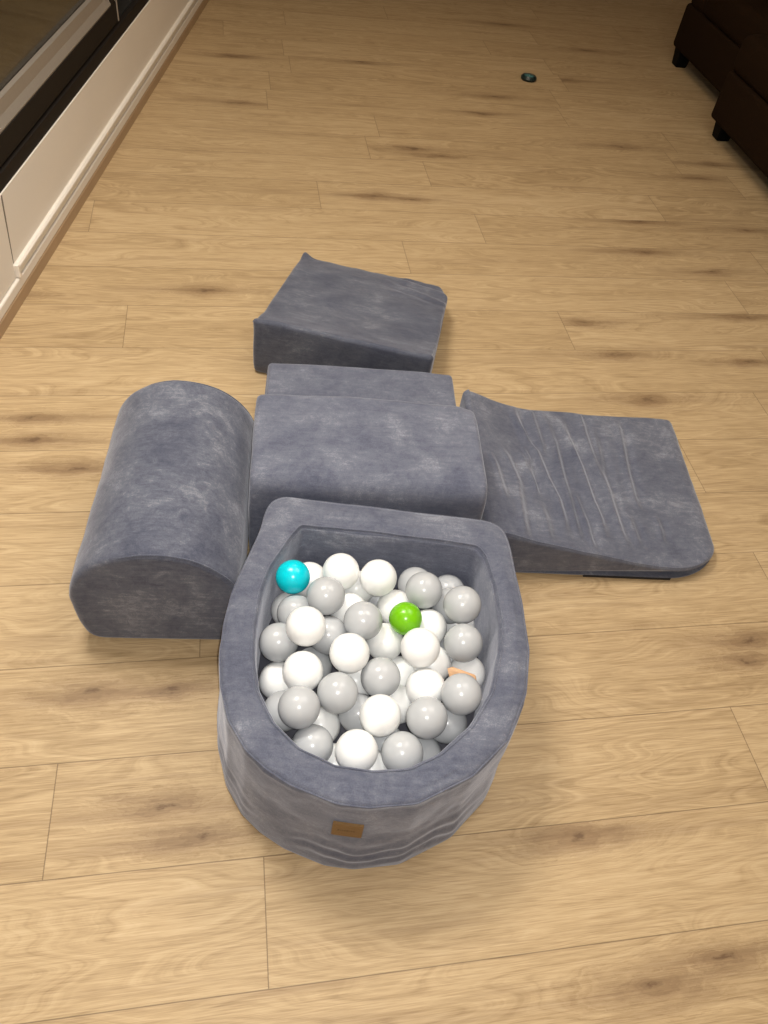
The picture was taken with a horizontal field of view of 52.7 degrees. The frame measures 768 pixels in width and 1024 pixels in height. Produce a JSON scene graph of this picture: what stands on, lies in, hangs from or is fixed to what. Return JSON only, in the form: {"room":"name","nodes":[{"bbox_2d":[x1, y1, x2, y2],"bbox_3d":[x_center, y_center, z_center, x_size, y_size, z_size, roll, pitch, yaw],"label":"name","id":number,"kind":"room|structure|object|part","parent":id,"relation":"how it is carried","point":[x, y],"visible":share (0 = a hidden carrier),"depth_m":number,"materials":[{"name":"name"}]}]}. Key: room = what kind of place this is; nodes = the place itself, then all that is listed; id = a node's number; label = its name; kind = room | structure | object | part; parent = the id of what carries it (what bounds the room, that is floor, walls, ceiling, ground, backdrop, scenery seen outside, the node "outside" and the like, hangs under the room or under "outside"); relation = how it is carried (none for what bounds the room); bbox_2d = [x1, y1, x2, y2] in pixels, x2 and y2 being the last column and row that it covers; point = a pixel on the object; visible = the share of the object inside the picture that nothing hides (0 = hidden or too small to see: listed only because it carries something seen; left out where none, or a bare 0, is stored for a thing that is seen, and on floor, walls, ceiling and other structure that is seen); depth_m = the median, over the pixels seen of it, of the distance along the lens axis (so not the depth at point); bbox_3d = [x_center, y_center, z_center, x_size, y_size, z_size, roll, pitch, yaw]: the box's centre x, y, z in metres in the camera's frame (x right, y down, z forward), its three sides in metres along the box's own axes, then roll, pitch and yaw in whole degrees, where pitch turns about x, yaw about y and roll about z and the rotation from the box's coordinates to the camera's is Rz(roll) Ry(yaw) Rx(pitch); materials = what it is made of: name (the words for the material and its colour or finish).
{"room":"living room","nodes":[
{"label":"living room","id":0,"kind":"room"},
{"bbox_2d":[0,0,189,301],"bbox_3d":[-1.138,-1.755,3.111,0.220,0.310,9.800,7,49,-3],"label":"wall","id":1,"kind":"structure","parent":0,"point":[28,197],"depth_m":2.68,"materials":[{"name":"white paint"}]},
{"bbox_2d":[1,195,13,263],"bbox_3d":[-1.091,-0.809,2.245,0.005,0.208,0.044,7,49,-3],"label":"trim","id":2,"kind":"structure","parent":1,"relation":"attached to","point":[1,195],"depth_m":2.23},
{"bbox_2d":[0,197,15,300],"bbox_3d":[-1.182,0.562,1.071,0.004,0.232,3.630,7,49,-3],"label":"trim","id":3,"kind":"structure","parent":1,"relation":"attached to","point":[7,274],"depth_m":2.24,"materials":[{"name":"white paint"}]},
{"bbox_2d":[13,263,21,277],"bbox_3d":[-1.094,-0.721,2.313,0.017,0.042,0.013,7,49,-3],"label":"trim","id":4,"kind":"structure","parent":1,"relation":"attached to","point":[17,270],"depth_m":2.31,"materials":[{"name":"white paint"}]},
{"bbox_2d":[0,0,202,320],"bbox_3d":[-1.035,-1.679,3.191,0.011,0.028,9.800,7,49,-3],"label":"trim","id":5,"kind":"structure","parent":1,"relation":"attached to","point":[18,283],"depth_m":2.76,"materials":[{"name":"white paint"}]},
{"bbox_2d":[0,0,208,339],"bbox_3d":[-1.038,-1.656,3.218,0.012,0.043,9.800,7,49,-3],"label":"baseboard","id":6,"kind":"structure","parent":1,"relation":"attached to","point":[49,251],"depth_m":2.79,"materials":[{"name":"white wood"}]},
{"bbox_2d":[15,0,196,271],"bbox_3d":[-0.936,-3.062,4.339,0.014,0.034,6.200,7,49,-3],"label":"trim","id":7,"kind":"structure","parent":1,"relation":"attached to","point":[28,251],"depth_m":2.82,"materials":[{"name":"white paint"}]},
{"bbox_2d":[0,0,767,1023],"bbox_3d":[1.560,-1.345,3.372,5.254,0.001,9.800,7,49,-3],"label":"floor","id":8,"kind":"structure","parent":0,"point":[592,245],"depth_m":1.93,"materials":[{"name":"brown wood"}]},
{"bbox_2d":[69,380,253,638],"bbox_3d":[-0.474,-0.013,1.722,0.338,0.309,0.510,2,49,-7],"label":"block","id":9,"kind":"object","parent":8,"relation":"on","point":[162,553],"visible":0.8,"depth_m":1.58,"materials":[{"name":"grey fabric"}]},
{"bbox_2d":[253,252,446,372],"bbox_3d":[-0.076,-0.607,2.367,0.517,0.192,0.527,12,49,2],"label":"wedge","id":10,"kind":"object","parent":8,"relation":"on","point":[323,313],"visible":0.92,"depth_m":2.25,"materials":[{"name":"grey fabric"}]},
{"bbox_2d":[248,363,486,550],"bbox_3d":[-0.053,-0.175,1.918,0.516,0.318,0.583,3,49,-6],"label":"steps","id":11,"kind":"structure","parent":8,"relation":"on","point":[400,440],"depth_m":1.70,"materials":[{"name":"grey fabric"}]},
{"bbox_2d":[217,497,529,868],"bbox_3d":[-0.026,0.319,1.517,0.584,0.291,0.646,7,49,-3],"label":"pit","id":12,"kind":"object","parent":8,"relation":"on","point":[323,812],"visible":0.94,"depth_m":1.38,"materials":[{"name":"grey fabric"}]},
{"bbox_2d":[259,662,288,697],"bbox_3d":[-0.198,0.317,1.454,0.073,0.073,0.073,26,51,13],"label":"ball","id":13,"kind":"object","parent":12,"relation":"in","point":[271,680],"visible":0.54,"depth_m":1.42,"materials":[{"name":"white plastic"}]},
{"bbox_2d":[259,623,297,661],"bbox_3d":[-0.197,0.244,1.450,0.073,0.073,0.073,22,50,10],"label":"ball","id":14,"kind":"object","parent":12,"relation":"in","point":[275,644],"visible":0.86,"depth_m":1.42,"materials":[{"name":"grey plastic"}]},
{"bbox_2d":[265,690,292,731],"bbox_3d":[-0.182,0.359,1.395,0.073,0.073,0.073,27,51,14],"label":"ball","id":15,"kind":"object","parent":12,"relation":"in","point":[271,702],"visible":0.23,"depth_m":1.37,"materials":[{"name":"grey plastic"}]},
{"bbox_2d":[271,593,292,622],"bbox_3d":[-0.192,0.199,1.568,0.073,0.073,0.073,26,51,13],"label":"ball","id":16,"kind":"object","parent":12,"relation":"in","point":[279,598],"visible":0.25,"depth_m":1.55,"materials":[{"name":"grey plastic"}]},
{"bbox_2d":[277,594,308,623],"bbox_3d":[-0.170,0.196,1.498,0.073,0.073,0.073,24,51,12],"label":"ball","id":17,"kind":"object","parent":12,"relation":"in","point":[289,603],"visible":0.49,"depth_m":1.47,"materials":[{"name":"grey plastic"}]},
{"bbox_2d":[276,560,309,593],"bbox_3d":[-0.177,0.126,1.504,0.067,0.066,0.066,27,51,14],"label":"ball","id":18,"kind":"object","parent":12,"relation":"in","point":[292,576],"visible":1,"depth_m":1.48,"materials":[{"name":"teal plastic"}]},
{"bbox_2d":[278,686,319,728],"bbox_3d":[-0.146,0.337,1.335,0.073,0.073,0.073,26,51,14],"label":"ball","id":19,"kind":"object","parent":12,"relation":"in","point":[298,706],"visible":1,"depth_m":1.31,"materials":[{"name":"grey plastic"}]},
{"bbox_2d":[282,651,322,689],"bbox_3d":[-0.145,0.286,1.388,0.073,0.073,0.073,27,51,14],"label":"ball","id":20,"kind":"object","parent":12,"relation":"in","point":[301,668],"visible":0.91,"depth_m":1.36,"materials":[{"name":"white plastic"}]},
{"bbox_2d":[286,606,325,646],"bbox_3d":[-0.142,0.208,1.410,0.073,0.073,0.073,24,50,11],"label":"ball","id":21,"kind":"object","parent":12,"relation":"in","point":[305,625],"visible":1,"depth_m":1.38,"materials":[{"name":"white plastic"}]},
{"bbox_2d":[298,562,322,596],"bbox_3d":[-0.151,0.138,1.569,0.073,0.073,0.073,22,50,10],"label":"ball","id":22,"kind":"object","parent":12,"relation":"in","point":[315,570],"visible":0.2,"depth_m":1.54,"materials":[{"name":"white plastic"}]},
{"bbox_2d":[292,724,332,760],"bbox_3d":[-0.124,0.406,1.345,0.073,0.073,0.073,-5,51,-13],"label":"ball","id":23,"kind":"object","parent":12,"relation":"in","point":[315,739],"visible":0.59,"depth_m":1.32,"materials":[{"name":"grey plastic"}]},
{"bbox_2d":[302,647,331,678],"bbox_3d":[-0.137,0.297,1.489,0.073,0.073,0.073,26,51,14],"label":"ball","id":24,"kind":"object","parent":12,"relation":"in","point":[325,660],"visible":0.12,"depth_m":1.47,"materials":[{"name":"grey plastic"}]},
{"bbox_2d":[307,577,344,614],"bbox_3d":[-0.110,0.159,1.469,0.073,0.073,0.073,25,51,12],"label":"ball","id":25,"kind":"object","parent":12,"relation":"in","point":[325,594],"visible":0.99,"depth_m":1.44,"materials":[{"name":"grey plastic"}]},
{"bbox_2d":[313,705,339,740],"bbox_3d":[-0.116,0.390,1.417,0.073,0.073,0.073,32,52,18],"label":"ball","id":26,"kind":"object","parent":12,"relation":"in","point":[331,722],"visible":0.21,"depth_m":1.39,"materials":[{"name":"white plastic"}]},
{"bbox_2d":[312,616,346,654],"bbox_3d":[-0.105,0.233,1.469,0.073,0.073,0.073,26,51,13],"label":"ball","id":27,"kind":"object","parent":12,"relation":"in","point":[335,627],"visible":0.42,"depth_m":1.44,"materials":[{"name":"grey plastic"}]},
{"bbox_2d":[328,743,338,765],"bbox_3d":[-0.089,0.453,1.389,0.073,0.073,0.073,23,50,11],"label":"ball","id":28,"kind":"object","parent":12,"relation":"on","point":[332,759],"visible":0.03,"depth_m":1.36,"materials":[{"name":"white plastic"}]},
{"bbox_2d":[317,672,357,713],"bbox_3d":[-0.082,0.320,1.370,0.073,0.073,0.073,25,51,13],"label":"ball","id":29,"kind":"object","parent":12,"relation":"in","point":[337,692],"visible":0.96,"depth_m":1.34,"materials":[{"name":"grey plastic"}]},
{"bbox_2d":[322,553,358,589],"bbox_3d":[-0.085,0.117,1.524,0.073,0.073,0.073,22,50,10],"label":"ball","id":30,"kind":"object","parent":12,"relation":"in","point":[344,568],"visible":0.82,"depth_m":1.50,"materials":[{"name":"white plastic"}]},
{"bbox_2d":[331,593,363,622],"bbox_3d":[-0.069,0.195,1.519,0.073,0.073,0.073,26,51,14],"label":"ball","id":31,"kind":"object","parent":12,"relation":"in","point":[350,598],"visible":0.16,"depth_m":1.49,"materials":[{"name":"white plastic"}]},
{"bbox_2d":[339,670,368,694],"bbox_3d":[-0.054,0.320,1.469,0.073,0.073,0.073,26,51,13],"label":"ball","id":32,"kind":"object","parent":12,"relation":"in","point":[356,676],"visible":0.07,"depth_m":1.44,"materials":[{"name":"white plastic"}]},
{"bbox_2d":[329,633,369,673],"bbox_3d":[-0.062,0.256,1.405,0.073,0.073,0.073,33,52,19],"label":"ball","id":33,"kind":"object","parent":32,"relation":"on","point":[349,653],"visible":0.99,"depth_m":1.38,"materials":[{"name":"white plastic"}]},
{"bbox_2d":[339,693,369,730],"bbox_3d":[-0.046,0.368,1.414,0.073,0.073,0.073,27,51,14],"label":"ball","id":34,"kind":"object","parent":12,"relation":"in","point":[350,720],"visible":0.31,"depth_m":1.38,"materials":[{"name":"grey plastic"}]},
{"bbox_2d":[335,729,377,769],"bbox_3d":[-0.047,0.406,1.314,0.073,0.073,0.073,27,51,15],"label":"ball","id":35,"kind":"object","parent":12,"relation":"in","point":[356,748],"visible":0.88,"depth_m":1.29,"materials":[{"name":"white plastic"}]},
{"bbox_2d":[345,571,371,601],"bbox_3d":[-0.057,0.156,1.580,0.073,0.073,0.073,-14,53,-21],"label":"ball","id":36,"kind":"object","parent":12,"relation":"in","point":[357,588],"visible":0.12,"depth_m":1.55,"materials":[{"name":"grey plastic"}]},
{"bbox_2d":[344,601,382,639],"bbox_3d":[-0.039,0.204,1.453,0.073,0.073,0.073,24,50,12],"label":"ball","id":37,"kind":"object","parent":12,"relation":"in","point":[364,619],"visible":0.89,"depth_m":1.43,"materials":[{"name":"grey plastic"}]},
{"bbox_2d":[368,596,380,606],"bbox_3d":[-0.011,0.186,1.629,0.073,0.073,0.073,27,51,15],"label":"ball","id":38,"kind":"object","parent":12,"relation":"on","point":[374,600],"visible":0.02,"depth_m":1.59,"materials":[{"name":"grey plastic"}]},
{"bbox_2d":[369,750,386,769],"bbox_3d":[-0.021,0.455,1.362,0.073,0.073,0.073,28,51,15],"label":"ball","id":39,"kind":"object","parent":12,"relation":"in","point":[378,765],"visible":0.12,"depth_m":1.34,"materials":[{"name":"white plastic"}]},
{"bbox_2d":[360,559,396,596],"bbox_3d":[-0.011,0.130,1.528,0.073,0.073,0.073,25,51,13],"label":"ball","id":40,"kind":"object","parent":12,"relation":"in","point":[378,577],"visible":1,"depth_m":1.50,"materials":[{"name":"white plastic"}]},
{"bbox_2d":[359,694,400,736],"bbox_3d":[-0.006,0.356,1.354,0.073,0.073,0.073,25,51,13],"label":"ball","id":41,"kind":"object","parent":12,"relation":"in","point":[380,714],"visible":0.99,"depth_m":1.33,"materials":[{"name":"white plastic"}]},
{"bbox_2d":[361,657,400,695],"bbox_3d":[-0.006,0.302,1.414,0.073,0.073,0.073,26,51,13],"label":"ball","id":42,"kind":"object","parent":12,"relation":"in","point":[380,675],"visible":0.91,"depth_m":1.39,"materials":[{"name":"grey plastic"}]},
{"bbox_2d":[366,623,402,659],"bbox_3d":[0.001,0.251,1.496,0.073,0.073,0.073,21,50,9],"label":"ball","id":43,"kind":"object","parent":12,"relation":"in","point":[387,643],"visible":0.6,"depth_m":1.47,"materials":[{"name":"white plastic"}]},
{"bbox_2d":[373,728,399,750],"bbox_3d":[0.000,0.425,1.426,0.073,0.073,0.073,24,50,12],"label":"ball","id":44,"kind":"object","parent":12,"relation":"on","point":[379,740],"visible":0.05,"depth_m":1.39,"materials":[{"name":"grey plastic"}]},
{"bbox_2d":[377,590,408,623],"bbox_3d":[0.022,0.192,1.549,0.073,0.073,0.073,-4,51,-12],"label":"ball","id":45,"kind":"object","parent":12,"relation":"in","point":[385,604],"visible":0.38,"depth_m":1.52,"materials":[{"name":"white plastic"}]},
{"bbox_2d":[390,685,411,723],"bbox_3d":[0.023,0.360,1.449,0.073,0.073,0.073,23,50,11],"label":"ball","id":46,"kind":"object","parent":12,"relation":"in","point":[400,696],"visible":0.17,"depth_m":1.42,"materials":[{"name":"white plastic"}]},
{"bbox_2d":[381,731,423,768],"bbox_3d":[0.031,0.414,1.331,0.073,0.073,0.073,26,51,13],"label":"ball","id":47,"kind":"object","parent":12,"relation":"in","point":[400,749],"visible":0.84,"depth_m":1.30,"materials":[{"name":"grey plastic"}]},
{"bbox_2d":[392,656,413,686],"bbox_3d":[0.030,0.318,1.509,0.073,0.073,0.073,21,50,10],"label":"ball","id":48,"kind":"object","parent":12,"relation":"on","point":[405,669],"visible":0.25,"depth_m":1.48,"materials":[{"name":"white plastic"}]},
{"bbox_2d":[389,602,421,634],"bbox_3d":[0.041,0.202,1.470,0.063,0.063,0.063,17,49,6],"label":"ball","id":49,"kind":"object","parent":12,"relation":"in","point":[404,617],"visible":0.8,"depth_m":1.45,"materials":[{"name":"green plastic"}]},
{"bbox_2d":[398,567,426,592],"bbox_3d":[0.064,0.150,1.595,0.073,0.073,0.073,14,49,4],"label":"ball","id":50,"kind":"object","parent":12,"relation":"in","point":[405,575],"visible":0.34,"depth_m":1.57,"materials":[{"name":"grey plastic"}]},
{"bbox_2d":[405,572,442,608],"bbox_3d":[0.079,0.154,1.522,0.073,0.073,0.073,22,50,10],"label":"ball","id":51,"kind":"object","parent":12,"relation":"in","point":[424,590],"visible":0.95,"depth_m":1.50,"materials":[{"name":"grey plastic"}]},
{"bbox_2d":[406,668,444,701],"bbox_3d":[0.076,0.322,1.415,0.073,0.073,0.073,22,50,10],"label":"ball","id":52,"kind":"object","parent":12,"relation":"in","point":[422,682],"visible":0.67,"depth_m":1.39,"materials":[{"name":"white plastic"}]},
{"bbox_2d":[406,696,447,739],"bbox_3d":[0.075,0.359,1.352,0.073,0.073,0.073,26,51,13],"label":"ball","id":53,"kind":"object","parent":12,"relation":"in","point":[426,716],"visible":1,"depth_m":1.33,"materials":[{"name":"grey plastic"}]},
{"bbox_2d":[417,737,441,760],"bbox_3d":[0.069,0.442,1.408,0.073,0.073,0.073,24,50,12],"label":"ball","id":54,"kind":"object","parent":12,"relation":"on","point":[431,747],"visible":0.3,"depth_m":1.38,"materials":[{"name":"grey plastic"}]},
{"bbox_2d":[413,647,450,678],"bbox_3d":[0.092,0.291,1.480,0.073,0.073,0.073,29,52,16],"label":"ball","id":55,"kind":"object","parent":12,"relation":"in","point":[443,661],"visible":0.38,"depth_m":1.45,"materials":[{"name":"white plastic"}]},
{"bbox_2d":[400,628,439,667],"bbox_3d":[0.067,0.250,1.424,0.073,0.073,0.073,22,50,10],"label":"ball","id":56,"kind":"object","parent":55,"relation":"on","point":[420,647],"visible":1,"depth_m":1.40,"materials":[{"name":"white plastic"}]},
{"bbox_2d":[420,609,446,642],"bbox_3d":[0.087,0.226,1.515,0.073,0.073,0.073,27,51,14],"label":"ball","id":57,"kind":"object","parent":12,"relation":"in","point":[432,620],"visible":0.47,"depth_m":1.49,"materials":[{"name":"white plastic"}]},
{"bbox_2d":[431,588,454,623],"bbox_3d":[0.132,0.189,1.559,0.073,0.073,0.073,24,51,12],"label":"ball","id":58,"kind":"object","parent":12,"relation":"in","point":[438,607],"visible":0.12,"depth_m":1.53,"materials":[{"name":"grey plastic"}]},
{"bbox_2d":[440,637,452,661],"bbox_3d":[0.132,0.284,1.560,0.073,0.073,0.073,29,52,16],"label":"ball","id":59,"kind":"object","parent":12,"relation":"on","point":[442,641],"visible":0.02,"depth_m":1.53,"materials":[{"name":"grey plastic"}]},
{"bbox_2d":[434,703,466,743],"bbox_3d":[0.115,0.384,1.409,0.073,0.073,0.073,24,50,12],"label":"ball","id":60,"kind":"object","parent":12,"relation":"in","point":[456,724],"visible":0.41,"depth_m":1.38,"materials":[{"name":"grey plastic"}]},
{"bbox_2d":[438,574,463,587],"bbox_3d":[0.135,0.169,1.636,0.073,0.073,0.073,23,50,11],"label":"ball","id":61,"kind":"object","parent":12,"relation":"in","point":[447,581],"visible":0.27,"depth_m":1.61,"materials":[{"name":"grey plastic"}]},
{"bbox_2d":[446,620,474,632],"bbox_3d":[0.152,0.235,1.611,0.073,0.073,0.073,27,51,15],"label":"ball","id":62,"kind":"object","parent":12,"relation":"on","point":[472,623],"visible":0.06,"depth_m":1.58,"materials":[{"name":"grey plastic"}]},
{"bbox_2d":[441,673,481,715],"bbox_3d":[0.137,0.323,1.374,0.073,0.073,0.073,13,49,3],"label":"ball","id":63,"kind":"object","parent":12,"relation":"in","point":[461,693],"visible":1,"depth_m":1.35,"materials":[{"name":"grey plastic"}]},
{"bbox_2d":[447,667,475,678],"bbox_3d":[0.144,0.306,1.439,0.050,0.028,0.039,-5,51,-12],"label":"ball","id":64,"kind":"object","parent":12,"relation":"in","point":[452,670],"visible":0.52,"depth_m":1.43,"materials":[{"name":"orange plastic"}]},
{"bbox_2d":[443,586,480,623],"bbox_3d":[0.151,0.178,1.488,0.073,0.073,0.073,18,50,7],"label":"ball","id":65,"kind":"object","parent":12,"relation":"in","point":[461,604],"visible":0.99,"depth_m":1.46,"materials":[{"name":"grey plastic"}]},
{"bbox_2d":[444,623,482,662],"bbox_3d":[0.150,0.247,1.464,0.073,0.073,0.073,28,51,15],"label":"ball","id":66,"kind":"object","parent":12,"relation":"in","point":[463,642],"visible":1,"depth_m":1.44,"materials":[{"name":"grey plastic"}]},
{"bbox_2d":[448,658,484,686],"bbox_3d":[0.160,0.313,1.498,0.073,0.073,0.073,23,50,11],"label":"ball","id":67,"kind":"object","parent":12,"relation":"in","point":[475,667],"visible":0.27,"depth_m":1.47,"materials":[{"name":"white plastic"}]},
{"bbox_2d":[521,73,536,82],"bbox_3d":[0.749,-2.249,4.005,0.082,0.027,0.075,16,49,5],"label":"puck","id":68,"kind":"object","parent":8,"relation":"on","point":[527,77],"visible":1,"depth_m":3.99,"materials":[{"name":"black plastic"}]},
{"bbox_2d":[459,389,713,579],"bbox_3d":[0.544,-0.101,2.047,0.662,0.163,0.560,3,49,-6],"label":"wedge","id":69,"kind":"object","parent":8,"relation":"on","point":[569,493],"visible":0.89,"depth_m":2.00,"materials":[{"name":"grey fabric"}]},
{"bbox_2d":[672,0,767,177],"bbox_3d":[2.180,-2.014,3.468,1.122,0.860,2.255,-2,50,-10],"label":"sofa","id":70,"kind":"object","parent":8,"relation":"on","point":[726,41],"visible":1,"depth_m":3.70,"materials":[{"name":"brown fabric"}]},
{"bbox_3d":[1.685,-2.574,4.382,0.083,0.092,0.083,-2,50,-10],"label":"leg","id":71,"kind":"part","parent":70,"relation":"part of","materials":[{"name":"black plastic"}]},
{"bbox_3d":[2.122,-2.820,4.109,0.900,0.360,0.200,-2,50,-10],"label":"armrest","id":72,"kind":"part","parent":70,"relation":"part of","materials":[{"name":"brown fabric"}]},
{"bbox_3d":[2.152,-2.365,4.079,0.920,0.215,0.940,-2,50,-10],"label":"frame","id":73,"kind":"part","parent":70,"relation":"part of","materials":[{"name":"brown fabric"}]},
{"bbox_3d":[1.655,-1.863,3.769,0.083,0.092,0.083,-2,50,-10],"label":"leg","id":74,"kind":"part","parent":70,"relation":"part of","materials":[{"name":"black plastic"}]},
{"bbox_2d":[704,0,767,46],"bbox_3d":[2.072,-2.414,3.864,0.710,0.165,0.735,-2,50,-10],"label":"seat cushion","id":75,"kind":"object","parent":70,"relation":"on","point":[731,21],"depth_m":3.80,"materials":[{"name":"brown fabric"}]},
{"bbox_3d":[2.217,-1.501,3.350,1.105,0.215,1.313,-2,50,-10],"label":"chaise frame","id":76,"kind":"part","parent":70,"relation":"part of","materials":[{"name":"brown fabric"}]},
{"bbox_2d":[734,34,767,102],"bbox_3d":[2.126,-1.620,3.192,0.892,0.165,1.300,-2,50,-10],"label":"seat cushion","id":77,"kind":"object","parent":70,"relation":"on","point":[751,61],"depth_m":3.42,"materials":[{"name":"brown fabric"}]},
{"bbox_3d":[-0.990,-2.594,2.130,0.220,2.290,9.800,7,49,-3],"label":"wall","id":78,"kind":"structure","parent":0,"visible":0},
{"bbox_2d":[0,0,148,192],"bbox_3d":[-0.969,-2.645,2.375,0.156,1.990,7.800,7,49,-3],"label":"window","id":79,"kind":"structure","parent":78,"relation":"in","point":[49,49],"depth_m":2.41,"materials":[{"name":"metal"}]},
{"bbox_3d":[-1.041,-1.118,1.065,0.006,1.740,3.513,7,49,-3],"label":"pane","id":80,"kind":"part","parent":79,"relation":"part of","materials":[{"name":"clear glass"}]},
{"bbox_3d":[-1.032,-1.112,1.061,0.060,1.881,3.640,7,49,-3],"label":"sash","id":81,"kind":"part","parent":79,"relation":"part of","materials":[{"name":"brown metal"}]}
]}

